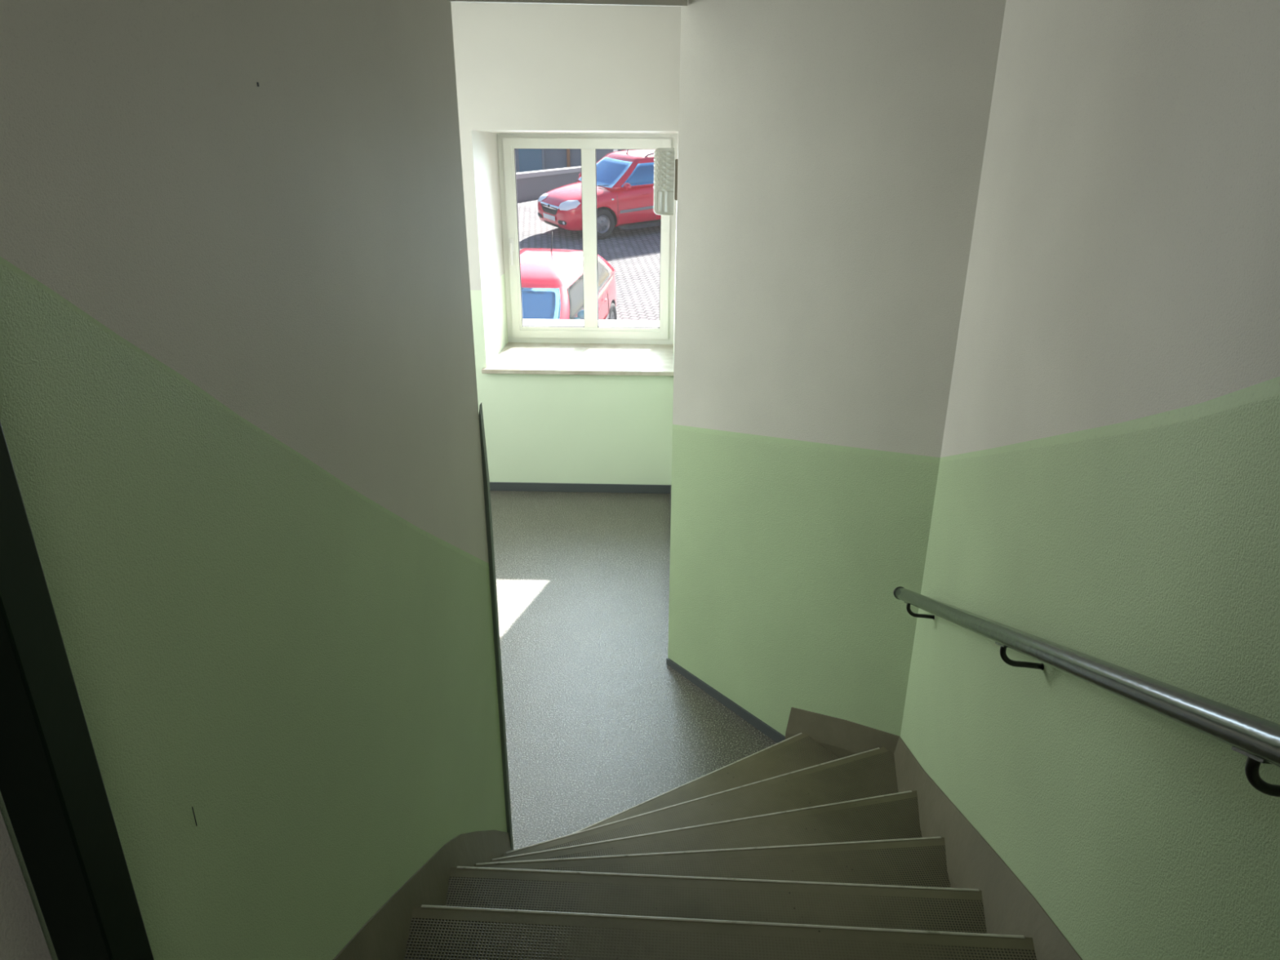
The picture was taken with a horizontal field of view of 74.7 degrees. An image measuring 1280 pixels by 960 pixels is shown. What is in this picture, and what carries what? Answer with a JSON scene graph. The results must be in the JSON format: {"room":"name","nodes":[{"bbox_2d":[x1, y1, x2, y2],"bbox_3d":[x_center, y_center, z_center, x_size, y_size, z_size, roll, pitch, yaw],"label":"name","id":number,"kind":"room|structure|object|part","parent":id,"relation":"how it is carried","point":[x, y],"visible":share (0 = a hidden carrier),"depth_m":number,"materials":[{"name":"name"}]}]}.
{"room":"stairwell","nodes":[
{"label":"stairwell","id":0,"kind":"room"},
{"bbox_2d":[0,0,506,959],"bbox_3d":[-0.646,0.688,-0.119,0.237,3.700,5.235,1,21,2],"label":"wall","id":1,"kind":"structure","parent":0,"point":[239,415],"depth_m":1.06,"materials":[{"name":"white paint"}]},
{"bbox_2d":[0,421,154,959],"bbox_3d":[-0.469,-0.254,0.478,0.048,2.377,0.045,1,21,2],"label":"door frame","id":2,"kind":"structure","parent":1,"relation":"attached to","point":[52,788],"depth_m":0.65,"materials":[{"name":"black paint"}]},
{"bbox_2d":[479,402,513,850],"bbox_3d":[-0.451,0.620,2.675,0.016,1.790,0.030,1,21,2],"label":"trim","id":3,"kind":"structure","parent":1,"relation":"attached to","point":[483,448],"depth_m":2.59,"materials":[{"name":"grey"}]},
{"bbox_2d":[450,1,680,484],"bbox_3d":[-0.546,-1.024,6.581,4.300,5.200,1.000,1,21,2],"label":"wall","id":4,"kind":"structure","parent":0,"point":[521,68],"depth_m":5.67,"materials":[{"name":"white paint"}]},
{"bbox_2d":[481,342,673,376],"bbox_3d":[-0.440,-0.947,6.519,1.399,0.032,0.925,1,21,2],"label":"window sill","id":5,"kind":"structure","parent":4,"relation":"attached to","point":[544,358],"depth_m":6.39,"materials":[{"name":"beige stone"}]},
{"bbox_2d":[489,481,671,493],"bbox_3d":[-1.087,0.050,6.477,2.660,0.070,0.012,1,21,2],"label":"baseboard","id":6,"kind":"structure","parent":4,"relation":"attached to","point":[513,486],"depth_m":6.45,"materials":[{"name":"grey plastic"}]},
{"bbox_2d":[497,133,677,344],"bbox_3d":[-0.405,-1.879,6.652,1.368,1.606,0.136,1,21,2],"label":"window","id":7,"kind":"structure","parent":4,"relation":"in","point":[590,332],"depth_m":6.65,"materials":[{"name":"white plastic"}]},
{"bbox_3d":[-1.018,-1.807,6.654,0.028,0.200,0.048,1,21,2],"label":"handle","id":8,"kind":"part","parent":7,"relation":"part of","materials":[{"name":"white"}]},
{"bbox_2d":[523,319,659,326],"bbox_3d":[-0.401,-1.317,7.122,1.430,0.050,0.330,1,21,2],"label":"sill","id":9,"kind":"structure","parent":4,"relation":"attached to","point":[526,322],"depth_m":7.10,"materials":[{"name":"white"}]},
{"bbox_2d":[447,0,687,6],"bbox_3d":[-0.146,-1.802,2.443,0.032,0.928,1.552,9,23,22],"label":"wall header","id":10,"kind":"structure","parent":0,"point":[624,2],"depth_m":2.58,"materials":[{"name":"white paint"}]},
{"bbox_2d":[489,490,777,849],"bbox_3d":[-0.534,0.890,4.601,3.900,0.120,4.080,1,21,2],"label":"floor","id":11,"kind":"structure","parent":0,"point":[599,726],"depth_m":4.25,"materials":[{"name":"grey plastic"}]},
{"bbox_2d":[333,706,1082,959],"bbox_3d":[0.236,1.000,2.107,1.423,1.578,2.847,1,21,2],"label":"staircase","id":12,"kind":"structure","parent":11,"relation":"on","point":[830,840],"depth_m":2.00,"materials":[{"name":"beige paint"}]},
{"bbox_2d":[667,0,1006,736],"bbox_3d":[0.597,-0.589,3.154,0.070,3.700,1.366,-15,26,-35],"label":"wall","id":13,"kind":"structure","parent":0,"point":[831,153],"depth_m":3.08,"materials":[{"name":"white paint"}]},
{"bbox_2d":[666,657,785,742],"bbox_3d":[0.402,1.043,3.983,0.010,0.055,0.860,-15,26,-35],"label":"baseboard","id":14,"kind":"structure","parent":13,"relation":"attached to","point":[763,727],"depth_m":3.94,"materials":[{"name":"grey plastic"}]},
{"bbox_2d":[900,0,1279,959],"bbox_3d":[0.869,0.164,1.237,0.150,3.700,3.000,3,22,7],"label":"wall","id":15,"kind":"structure","parent":0,"point":[1108,488],"depth_m":1.44,"materials":[{"name":"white paint"}]},
{"bbox_2d":[893,586,1279,796],"bbox_3d":[0.761,0.310,1.480,0.108,1.199,2.572,3,22,7],"label":"handrail","id":16,"kind":"object","parent":15,"relation":"attached to","point":[1255,737],"visible":1,"depth_m":1.13,"materials":[{"name":"silver metal"}]},
{"bbox_3d":[0.264,-1.114,4.766,0.100,3.500,2.260,1,21,2],"label":"wall","id":17,"kind":"structure","parent":0,"visible":0},
{"bbox_2d":[653,147,677,215],"bbox_3d":[0.135,-1.474,4.146,0.135,0.310,0.117,1,21,2],"label":"wall lamp","id":18,"kind":"object","parent":17,"relation":"attached to","point":[664,188],"visible":1,"depth_m":4.10,"materials":[{"name":"white plastic"}]},
{"bbox_2d":[670,485,671,526],"bbox_3d":[0.200,0.483,5.388,0.010,0.070,2.248,1,21,2],"label":"baseboard","id":19,"kind":"structure","parent":17,"relation":"attached to","point":[670,486],"depth_m":6.04,"materials":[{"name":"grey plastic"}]},
{"label":"outside","id":20,"kind":"structure","parent":0,"visible":0},
{"bbox_2d":[517,199,660,320],"bbox_3d":[1.242,-12.621,36.373,90.000,3.797,63.020,1,21,2],"label":"pavement","id":21,"kind":"structure","parent":20,"point":[634,255],"depth_m":18.45,"materials":[{"name":"stone"}]},
{"bbox_2d":[515,165,581,202],"bbox_3d":[-3.911,-7.477,24.028,0.470,2.850,17.241,9,23,20],"label":"wall","id":22,"kind":"structure","parent":21,"relation":"on","point":[531,185],"depth_m":25.42,"materials":[{"name":"grey concrete"}]},
{"bbox_2d":[515,148,620,172],"bbox_3d":[-8.596,-15.318,37.190,15.200,7.000,6.170,1,21,2],"label":"building","id":23,"kind":"structure","parent":21,"relation":"on","point":[526,160],"depth_m":34.65,"materials":[{"name":"grey concrete"}]},
{"bbox_3d":[-4.524,-13.467,34.576,0.950,1.500,0.040,1,21,2],"label":"pane","id":24,"kind":"part","parent":23,"relation":"part of","materials":[{"name":"blue"}]},
{"bbox_2d":[520,231,617,319],"bbox_3d":[-1.464,-2.298,11.494,2.090,1.966,4.185,4,22,10],"label":"car","id":25,"kind":"object","parent":21,"relation":"on","point":[552,279],"visible":0.23,"depth_m":11.10,"materials":[{"name":"red paint"}]},
{"bbox_2d":[573,309,583,319],"bbox_3d":[-0.703,-2.083,10.618,0.272,0.150,0.140,5,28,9],"label":"mirror","id":26,"kind":"object","parent":25,"relation":"attached to","point":[580,315],"depth_m":10.59,"materials":[{"name":"blue mirror"}]},
{"bbox_2d":[537,149,660,239],"bbox_3d":[-0.217,-7.082,20.330,4.529,2.156,2.294,-14,25,-31],"label":"car","id":27,"kind":"object","parent":21,"relation":"on","point":[624,179],"visible":0.61,"depth_m":19.42,"materials":[{"name":"red paint"}]},
{"bbox_3d":[-2.107,-6.083,19.413,0.020,0.108,0.562,-17,33,-30],"label":"number plate","id":28,"kind":"part","parent":27,"relation":"part of","materials":[{"name":"white"}]},
{"bbox_2d":[541,204,557,214],"bbox_3d":[-2.095,-6.216,19.351,0.014,0.130,0.778,-17,33,-30],"label":"grille","id":29,"kind":"object","parent":27,"relation":"attached to","point":[545,209],"depth_m":19.33,"materials":[{"name":"black plastic"}]},
{"bbox_3d":[-2.086,-6.305,19.310,0.038,0.084,0.907,-17,33,-30],"label":"grille trim","id":30,"kind":"part","parent":27,"relation":"part of","materials":[{"name":"silver metal"}]},
{"bbox_2d":[543,220,559,227],"bbox_3d":[-2.052,-5.950,19.525,0.053,0.070,0.713,-17,33,-30],"label":"grille","id":31,"kind":"object","parent":27,"relation":"attached to","point":[553,223],"depth_m":19.44,"materials":[{"name":"black plastic"}]},
{"bbox_2d":[558,220,566,225],"bbox_3d":[-1.772,-5.845,19.062,0.030,0.101,0.318,-18,28,-39],"label":"fog lamp","id":32,"kind":"object","parent":27,"relation":"attached to","point":[560,222],"depth_m":19.04,"materials":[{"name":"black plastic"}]},
{"bbox_2d":[621,182,631,190],"bbox_3d":[-0.302,-6.692,19.125,0.151,0.162,0.294,-17,33,-30],"label":"mirror","id":33,"kind":"object","parent":27,"relation":"attached to","point":[624,186],"depth_m":19.06,"materials":[{"name":"red paint"}]},
{"bbox_3d":[-0.051,-6.315,19.590,0.983,0.086,0.015,-17,33,-30],"label":"moulding","id":34,"kind":"part","parent":27,"relation":"part of","materials":[{"name":"grey"}]},
{"bbox_3d":[0.240,-6.167,20.066,1.858,0.092,0.574,-17,33,-30],"label":"sill panel","id":35,"kind":"part","parent":27,"relation":"part of","materials":[{"name":"black plastic"}]}
]}

